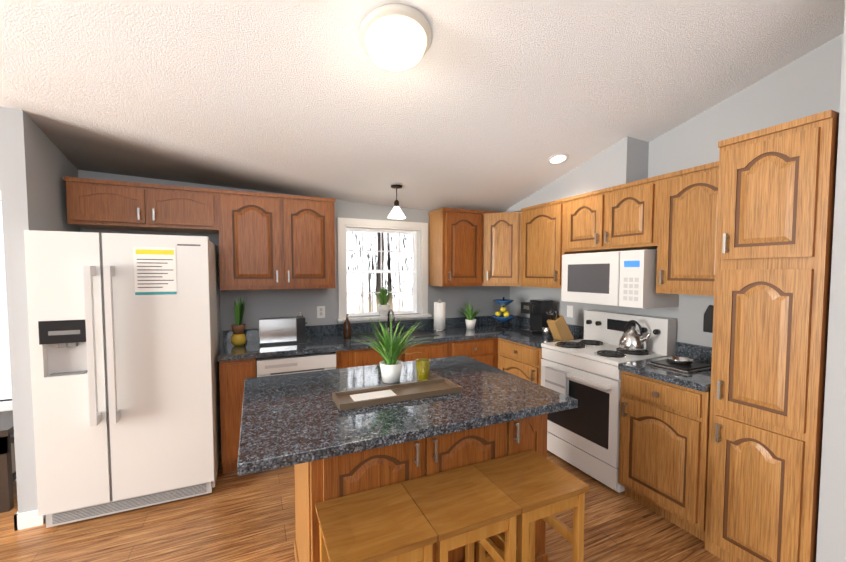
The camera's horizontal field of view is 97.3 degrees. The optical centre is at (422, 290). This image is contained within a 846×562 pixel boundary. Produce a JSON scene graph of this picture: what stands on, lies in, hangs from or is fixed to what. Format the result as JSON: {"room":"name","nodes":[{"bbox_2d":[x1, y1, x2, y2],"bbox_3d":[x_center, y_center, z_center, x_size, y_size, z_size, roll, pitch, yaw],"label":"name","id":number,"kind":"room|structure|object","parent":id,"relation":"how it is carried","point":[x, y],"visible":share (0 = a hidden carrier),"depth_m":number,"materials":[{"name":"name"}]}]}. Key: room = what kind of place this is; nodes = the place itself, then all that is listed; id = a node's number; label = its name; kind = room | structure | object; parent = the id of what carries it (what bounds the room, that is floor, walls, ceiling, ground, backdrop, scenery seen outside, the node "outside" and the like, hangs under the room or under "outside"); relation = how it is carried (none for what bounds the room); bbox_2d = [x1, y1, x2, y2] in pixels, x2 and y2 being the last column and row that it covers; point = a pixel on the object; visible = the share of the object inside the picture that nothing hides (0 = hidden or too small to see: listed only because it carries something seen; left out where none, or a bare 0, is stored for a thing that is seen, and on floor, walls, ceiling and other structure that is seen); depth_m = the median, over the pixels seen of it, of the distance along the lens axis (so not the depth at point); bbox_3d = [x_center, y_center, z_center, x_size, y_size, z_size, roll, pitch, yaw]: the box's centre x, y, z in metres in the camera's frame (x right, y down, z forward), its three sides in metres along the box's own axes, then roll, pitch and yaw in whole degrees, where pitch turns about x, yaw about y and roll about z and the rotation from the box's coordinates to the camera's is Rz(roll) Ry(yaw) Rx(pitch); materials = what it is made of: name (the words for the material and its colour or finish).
{"room":"kitchen","nodes":[
{"label":"kitchen","id":0,"kind":"room"},
{"bbox_2d":[0,106,79,521],"bbox_3d":[-2.532,-0.383,2.510,0.110,3.600,0.730,-1,3,-24],"label":"wall","id":1,"kind":"structure","parent":0,"point":[36,165],"depth_m":2.22,"materials":[{"name":"grey paint"}]},
{"bbox_2d":[14,480,43,530],"bbox_3d":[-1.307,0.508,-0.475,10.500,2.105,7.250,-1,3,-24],"label":"baseboard","id":2,"kind":"structure","parent":1,"relation":"attached to","point":[28,519],"depth_m":2.25,"materials":[{"name":"white wood"}]},
{"bbox_2d":[0,170,509,437],"bbox_3d":[-3.315,-0.389,2.638,9.850,3.600,0.150,-1,3,-24],"label":"wall","id":3,"kind":"structure","parent":0,"point":[265,303],"depth_m":3.61,"materials":[{"name":"grey paint"}]},
{"bbox_2d":[0,191,12,411],"bbox_3d":[-3.456,0.099,2.536,1.320,1.615,0.100,-1,3,-24],"label":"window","id":4,"kind":"structure","parent":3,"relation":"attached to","point":[5,384],"depth_m":2.74,"materials":[{"name":"white"}]},
{"bbox_2d":[63,176,162,231],"bbox_3d":[-2.287,-0.637,2.817,0.521,0.318,0.345,-1,3,-24],"label":"upper cabinet","id":5,"kind":"object","parent":3,"relation":"attached to","point":[91,203],"depth_m":2.67,"materials":[{"name":"brown wood"}]},
{"bbox_2d":[159,184,218,233],"bbox_3d":[-1.922,-0.645,2.982,0.520,0.318,0.345,-1,3,-24],"label":"upper cabinet","id":6,"kind":"object","parent":3,"relation":"attached to","point":[181,208],"depth_m":2.86,"materials":[{"name":"brown wood"}]},
{"bbox_2d":[215,189,294,289],"bbox_3d":[-1.439,-0.415,3.213,0.542,0.798,0.345,-1,3,-24],"label":"upper cabinet","id":7,"kind":"object","parent":3,"relation":"attached to","point":[273,241],"depth_m":3.06,"materials":[{"name":"brown wood"}]},
{"bbox_2d":[291,195,335,288],"bbox_3d":[-1.088,-0.423,3.372,0.518,0.798,0.345,-1,3,-24],"label":"upper cabinet","id":8,"kind":"object","parent":3,"relation":"attached to","point":[313,218],"depth_m":3.25,"materials":[{"name":"brown wood"}]},
{"bbox_2d":[317,306,324,317],"bbox_3d":[-0.994,0.207,3.634,0.075,0.115,0.007,-1,3,-24],"label":"electrical outlet plate","id":9,"kind":"object","parent":3,"relation":"attached to","point":[320,311],"depth_m":3.63,"materials":[{"name":"white plastic"}]},
{"bbox_2d":[223,317,504,340],"bbox_3d":[-0.347,0.371,3.925,3.104,0.100,0.020,-1,3,-24],"label":"backsplash","id":10,"kind":"structure","parent":3,"relation":"attached to","point":[315,330],"depth_m":3.81,"materials":[{"name":"grey stone"}]},
{"bbox_2d":[337,217,431,323],"bbox_3d":[-0.413,-0.208,3.925,1.014,1.048,0.225,-1,3,-24],"label":"window","id":11,"kind":"structure","parent":3,"relation":"in","point":[419,232],"depth_m":3.96,"materials":[{"name":"white wood"}]},
{"bbox_2d":[372,285,392,315],"bbox_3d":[-0.404,0.098,3.861,0.276,0.335,0.203,-1,3,-24],"label":"potted plant","id":12,"kind":"object","parent":11,"relation":"on","point":[383,305],"visible":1,"depth_m":3.86,"materials":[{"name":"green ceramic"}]},
{"bbox_2d":[428,208,486,286],"bbox_3d":[0.390,-0.453,4.012,0.534,0.798,0.401,-1,3,-24],"label":"upper cabinet","id":13,"kind":"object","parent":3,"relation":"attached to","point":[457,237],"depth_m":3.88,"materials":[{"name":"brown wood"}]},
{"bbox_2d":[487,211,514,285],"bbox_3d":[0.910,-0.459,4.133,0.609,0.798,0.610,-1,3,-24],"label":"upper cabinet","id":14,"kind":"object","parent":3,"relation":"attached to","point":[500,225],"depth_m":3.90,"materials":[{"name":"brown wood"}]},
{"bbox_2d":[0,450,724,561],"bbox_3d":[-0.386,1.542,0.571,15.000,0.060,13.300,-1,3,-24],"label":"floor","id":15,"kind":"structure","parent":0,"point":[233,516],"depth_m":2.21,"materials":[{"name":"laminate"}]},
{"bbox_2d":[0,410,15,512],"bbox_3d":[-3.261,1.157,2.351,1.150,0.540,0.450,-1,3,-24],"label":"console","id":16,"kind":"object","parent":15,"relation":"on","point":[7,465],"visible":0.4,"depth_m":2.40,"materials":[{"name":"brown"}]},
{"bbox_2d":[24,230,220,527],"bbox_3d":[-1.996,0.511,2.668,0.902,1.760,0.903,-1,3,-24],"label":"fridge","id":17,"kind":"object","parent":15,"relation":"on","point":[124,338],"visible":1,"depth_m":2.31,"materials":[{"name":"white metal"}]},
{"bbox_2d":[217,357,256,472],"bbox_3d":[-1.517,0.947,3.091,0.246,0.888,0.620,-1,3,-24],"label":"base cabinet","id":18,"kind":"object","parent":15,"relation":"on","point":[233,372],"depth_m":2.79,"materials":[{"name":"brown wood"}]},
{"bbox_2d":[217,321,529,360],"bbox_3d":[-0.221,0.454,3.651,3.104,0.040,0.630,-1,3,-24],"label":"countertop","id":19,"kind":"structure","parent":18,"relation":"on","point":[331,342],"depth_m":3.34,"materials":[{"name":"grey stone"}]},
{"bbox_2d":[231,297,245,345],"bbox_3d":[-1.541,0.243,3.117,0.131,0.430,0.118,-1,3,-24],"label":"potted plant","id":20,"kind":"object","parent":19,"relation":"on","point":[238,337],"visible":1,"depth_m":3.09,"materials":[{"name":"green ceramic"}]},
{"bbox_2d":[259,312,306,344],"bbox_3d":[-1.221,0.322,3.267,0.395,0.258,0.170,-1,3,-24],"label":"toaster","id":21,"kind":"object","parent":19,"relation":"on","point":[281,330],"visible":1,"depth_m":3.19,"materials":[{"name":"silver metal"}]},
{"bbox_2d":[343,314,350,337],"bbox_3d":[-0.715,0.327,3.513,0.072,0.225,0.081,-1,3,-24],"label":"soap bottle","id":22,"kind":"object","parent":19,"relation":"on","point":[346,328],"visible":1,"depth_m":3.49,"materials":[{"name":"brown glass"}]},
{"bbox_2d":[385,309,396,332],"bbox_3d":[-0.302,0.303,3.779,0.104,0.242,0.187,-1,3,-24],"label":"faucet","id":23,"kind":"object","parent":19,"relation":"on","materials":[{"name":"silver metal"}]},
{"bbox_2d":[433,299,446,330],"bbox_3d":[0.177,0.250,3.965,0.150,0.335,0.150,-1,3,-24],"label":"paper towel","id":24,"kind":"object","parent":19,"relation":"on","point":[439,315],"visible":1,"depth_m":3.91,"materials":[{"name":"white paper"}]},
{"bbox_2d":[457,300,483,328],"bbox_3d":[0.529,0.259,4.087,0.276,0.307,0.356,-1,3,-24],"label":"potted plant","id":25,"kind":"object","parent":19,"relation":"on","point":[470,315],"visible":1,"depth_m":4.07,"materials":[{"name":"green plant"}]},
{"bbox_2d":[491,297,515,328],"bbox_3d":[0.895,0.239,4.148,0.273,0.341,0.273,-1,3,-24],"label":"stand","id":26,"kind":"object","parent":19,"relation":"on","point":[505,316],"visible":1,"depth_m":4.11,"materials":[{"name":"blue ceramic"}]},
{"bbox_2d":[256,352,335,376],"bbox_3d":[-1.112,0.951,3.243,0.602,0.865,0.567,-1,3,-24],"label":"dishwasher","id":27,"kind":"object","parent":15,"relation":"on","point":[279,365],"visible":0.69,"depth_m":2.97,"materials":[{"name":"white metal"}]},
{"bbox_2d":[335,345,412,368],"bbox_3d":[-0.538,0.926,3.535,0.669,0.888,0.620,-1,3,-24],"label":"base cabinet","id":28,"kind":"object","parent":15,"relation":"on","point":[345,358],"depth_m":3.19,"materials":[{"name":"brown wood"}]},
{"bbox_2d":[315,482,437,561],"bbox_3d":[-0.179,1.140,1.334,0.344,0.670,0.344,-1,3,-24],"label":"stool","id":29,"kind":"object","parent":15,"relation":"on","point":[389,523],"visible":0.98,"depth_m":1.28,"materials":[{"name":"brown wood"}]},
{"bbox_2d":[294,411,557,561],"bbox_3d":[-0.017,1.002,1.947,1.194,0.888,0.698,-1,3,-24],"label":"kitchen island","id":30,"kind":"object","parent":15,"relation":"on","point":[329,479],"depth_m":1.61,"materials":[{"name":"brown wood"}]},
{"bbox_2d":[237,355,576,475],"bbox_3d":[-0.142,0.534,1.970,1.466,0.040,1.062,-1,3,-24],"label":"island countertop","id":31,"kind":"structure","parent":30,"relation":"on","point":[294,419],"depth_m":1.65,"materials":[{"name":"grey stone"}]},
{"bbox_2d":[351,316,430,382],"bbox_3d":[-0.179,0.318,2.079,0.522,0.378,0.509,-1,3,-24],"label":"potted plant","id":32,"kind":"object","parent":31,"relation":"on","point":[388,350],"visible":1,"depth_m":2.06,"materials":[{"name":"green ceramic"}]},
{"bbox_2d":[332,378,461,410],"bbox_3d":[-0.122,0.505,1.851,0.620,0.028,0.180,-1,3,-24],"label":"serving tray","id":33,"kind":"object","parent":31,"relation":"on","point":[360,398],"visible":0.96,"depth_m":1.83,"materials":[{"name":"brown wood"}]},
{"bbox_2d":[416,358,429,380],"bbox_3d":[0.000,0.449,2.112,0.084,0.115,0.083,-1,3,-24],"label":"tumbler","id":34,"kind":"object","parent":31,"relation":"on","point":[422,366],"visible":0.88,"depth_m":2.08,"materials":[{"name":"yellow glass"}]},
{"bbox_2d":[413,341,452,360],"bbox_3d":[-0.117,0.917,3.726,0.548,0.888,0.620,-1,3,-24],"label":"base cabinet","id":35,"kind":"object","parent":15,"relation":"on","point":[435,349],"depth_m":3.47,"materials":[{"name":"brown wood"}]},
{"bbox_2d":[401,465,521,561],"bbox_3d":[0.137,1.133,1.477,0.344,0.670,0.344,-1,3,-24],"label":"stool","id":36,"kind":"object","parent":15,"relation":"on","point":[468,506],"visible":0.9,"depth_m":1.40,"materials":[{"name":"brown wood"}]},
{"bbox_2d":[453,337,496,367],"bbox_3d":[0.358,0.907,3.942,0.495,0.888,0.620,-1,3,-24],"label":"base cabinet","id":37,"kind":"object","parent":15,"relation":"on","point":[482,349],"depth_m":3.68,"materials":[{"name":"brown wood"}]},
{"bbox_2d":[497,337,542,384],"bbox_3d":[1.157,0.921,3.642,0.620,0.888,0.627,-1,3,-24],"label":"base cabinet","id":38,"kind":"object","parent":15,"relation":"on","point":[519,359],"depth_m":3.45,"materials":[{"name":"brown wood"}]},
{"bbox_2d":[497,333,583,344],"bbox_3d":[1.159,0.456,3.604,0.630,0.040,0.597,-1,3,-24],"label":"countertop","id":39,"kind":"structure","parent":38,"relation":"on","point":[529,339],"depth_m":3.49,"materials":[{"name":"grey stone"}]},
{"bbox_2d":[520,299,552,334],"bbox_3d":[1.154,0.261,3.794,0.262,0.330,0.180,-1,3,-24],"label":"coffee maker","id":40,"kind":"object","parent":39,"relation":"on","point":[537,309],"visible":0.96,"depth_m":3.73,"materials":[{"name":"black plastic"}]},
{"bbox_2d":[542,326,552,336],"bbox_3d":[1.192,0.391,3.575,0.100,0.092,0.100,-1,3,-24],"label":"canister","id":41,"kind":"object","parent":39,"relation":"on","point":[546,331],"visible":0.75,"depth_m":3.54,"materials":[{"name":"silver metal"}]},
{"bbox_2d":[546,309,573,339],"bbox_3d":[1.247,0.307,3.399,0.261,0.276,0.100,-1,3,-24],"label":"knife block","id":42,"kind":"object","parent":39,"relation":"on","point":[558,327],"visible":1,"depth_m":3.36,"materials":[{"name":"brown wood"}]},
{"bbox_2d":[473,450,589,561],"bbox_3d":[0.453,1.126,1.621,0.344,0.670,0.344,-1,3,-24],"label":"stool","id":43,"kind":"object","parent":15,"relation":"on","point":[534,485],"visible":0.92,"depth_m":1.54,"materials":[{"name":"brown wood"}]},
{"bbox_2d":[541,310,676,492],"bbox_3d":[1.419,0.786,2.988,0.662,1.180,0.756,-1,3,-24],"label":"range","id":44,"kind":"object","parent":15,"relation":"on","point":[584,435],"visible":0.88,"depth_m":2.81,"materials":[{"name":"white metal"},{"name":"dark glass"}]},
{"bbox_2d":[619,320,650,351],"bbox_3d":[1.611,0.336,2.818,0.190,0.228,0.238,-1,3,-24],"label":"kettle","id":45,"kind":"object","parent":44,"relation":"on","point":[632,339],"visible":1,"depth_m":2.78,"materials":[{"name":"silver metal"}]},
{"bbox_2d":[618,369,710,541],"bbox_3d":[1.714,0.979,2.417,0.620,0.888,0.531,-1,3,-24],"label":"base cabinet","id":46,"kind":"object","parent":15,"relation":"on","point":[664,439],"depth_m":2.24,"materials":[{"name":"brown wood"}]},
{"bbox_2d":[618,353,711,388],"bbox_3d":[1.710,0.514,2.393,0.630,0.040,0.531,-1,3,-24],"label":"countertop","id":47,"kind":"structure","parent":46,"relation":"on","point":[701,379],"depth_m":2.28,"materials":[{"name":"grey stone"}]},
{"bbox_2d":[647,356,710,372],"bbox_3d":[1.681,0.466,2.427,0.300,0.051,0.260,-1,3,-24],"label":"tray","id":48,"kind":"object","parent":47,"relation":"on","point":[683,364],"visible":0.98,"depth_m":2.37,"materials":[{"name":"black metal"}]},
{"bbox_2d":[705,110,838,561],"bbox_3d":[1.902,0.330,1.942,0.645,2.230,0.423,-1,3,-24],"label":"pantry cabinet","id":49,"kind":"object","parent":15,"relation":"on","point":[775,215],"visible":1,"depth_m":1.78,"materials":[{"name":"brown wood"}]},
{"bbox_2d":[0,0,844,211],"bbox_3d":[-0.775,-1.374,0.804,13.000,1.676,5.500,-1,3,-24],"label":"ceiling","id":50,"kind":"structure","parent":0,"point":[488,105],"depth_m":2.14,"materials":[{"name":"white paint"}]},
{"bbox_2d":[358,3,432,70],"bbox_3d":[-0.129,-1.178,1.807,0.360,0.127,0.360,1,-10,-24],"label":"flush-mount ceiling light","id":51,"kind":"object","parent":50,"relation":"attached to","point":[395,37],"visible":0.98,"depth_m":1.73,"materials":[{"name":"white glass"}]},
{"bbox_2d":[388,184,405,218],"bbox_3d":[-0.244,-0.822,3.437,0.170,0.289,0.170,-1,3,-24],"label":"light","id":52,"kind":"object","parent":50,"relation":"hanging from","point":[396,212],"visible":0.98,"depth_m":3.41,"materials":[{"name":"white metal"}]},
{"bbox_2d":[547,154,568,164],"bbox_3d":[1.128,-1.098,3.112,0.180,0.004,0.180,1,-10,-25],"label":"recessed light","id":53,"kind":"object","parent":50,"relation":"in","point":[556,159],"visible":1,"depth_m":3.11,"materials":[{"name":"white"}]},
{"bbox_2d":[504,136,648,211],"bbox_3d":[1.307,-1.541,3.651,0.250,1.395,1.730,-1,3,-24],"label":"wall","id":54,"kind":"structure","parent":0,"point":[623,161],"depth_m":3.04,"materials":[{"name":"grey paint"}]},
{"bbox_2d":[515,199,579,287],"bbox_3d":[1.242,-0.436,3.654,0.401,0.798,0.634,-1,3,-24],"label":"upper cabinet","id":55,"kind":"object","parent":54,"relation":"attached to","point":[538,228],"depth_m":3.57,"materials":[{"name":"brown wood"}]},
{"bbox_2d":[563,191,594,252],"bbox_3d":[1.501,-0.575,3.146,0.345,0.473,0.493,-1,3,-24],"label":"upper cabinet","id":56,"kind":"object","parent":54,"relation":"attached to","point":[578,210],"depth_m":3.15,"materials":[{"name":"brown wood"}]},
{"bbox_2d":[591,176,658,252],"bbox_3d":[1.644,-0.560,2.830,0.345,0.473,0.493,-1,3,-24],"label":"upper cabinet","id":57,"kind":"object","parent":54,"relation":"attached to","point":[625,214],"depth_m":2.75,"materials":[{"name":"brown wood"}]},
{"bbox_2d":[561,250,678,308],"bbox_3d":[1.548,-0.101,2.999,0.396,0.410,0.752,-1,3,-24],"label":"over-the-range microwave","id":58,"kind":"object","parent":57,"relation":"attached to","point":[622,278],"visible":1,"depth_m":2.78,"materials":[{"name":"white"}]},
{"bbox_2d":[510,33,843,346],"bbox_3d":[1.746,-0.417,3.222,0.150,3.600,2.970,-1,3,-24],"label":"wall","id":59,"kind":"structure","parent":0,"point":[807,84],"depth_m":2.50,"materials":[{"name":"grey paint"}]},
{"bbox_2d":[567,305,572,317],"bbox_3d":[1.458,0.204,3.696,0.006,0.115,0.075,-1,3,-24],"label":"electrical outlet plate","id":60,"kind":"object","parent":59,"relation":"attached to","point":[569,308],"depth_m":3.70,"materials":[{"name":"white plastic"}]},
{"bbox_2d":[509,317,711,360],"bbox_3d":[1.579,0.395,3.414,0.020,0.100,2.506,-1,3,-24],"label":"backsplash","id":61,"kind":"structure","parent":59,"relation":"attached to","point":[703,353],"depth_m":2.70,"materials":[{"name":"grey stone"}]},
{"bbox_2d":[655,161,718,295],"bbox_3d":[1.847,-0.376,2.391,0.345,0.798,0.490,-1,3,-24],"label":"upper cabinet","id":62,"kind":"object","parent":59,"relation":"attached to","point":[686,223],"depth_m":2.36,"materials":[{"name":"brown wood"}]},
{"bbox_2d":[703,305,713,332],"bbox_3d":[1.974,0.192,2.536,0.020,0.189,0.110,-1,3,-24],"label":"oven mitt","id":63,"kind":"object","parent":59,"relation":"hanging from","point":[708,321],"visible":0.4,"depth_m":2.55,"materials":[{"name":"black fabric"}]},
{"bbox_2d":[816,0,845,561],"bbox_3d":[3.477,-0.372,2.291,3.670,3.600,0.160,-1,3,-24],"label":"wall","id":64,"kind":"structure","parent":0,"point":[831,540],"depth_m":1.61,"materials":[{"name":"grey paint"}]},
{"label":"outside","id":65,"kind":"structure","parent":0,"visible":0},
{"bbox_2d":[347,231,412,312],"bbox_3d":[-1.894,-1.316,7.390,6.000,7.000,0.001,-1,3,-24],"label":"window glass","id":66,"kind":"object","parent":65,"point":[371,240],"depth_m":7.86,"materials":[{"name":"clear glass"}]}
]}

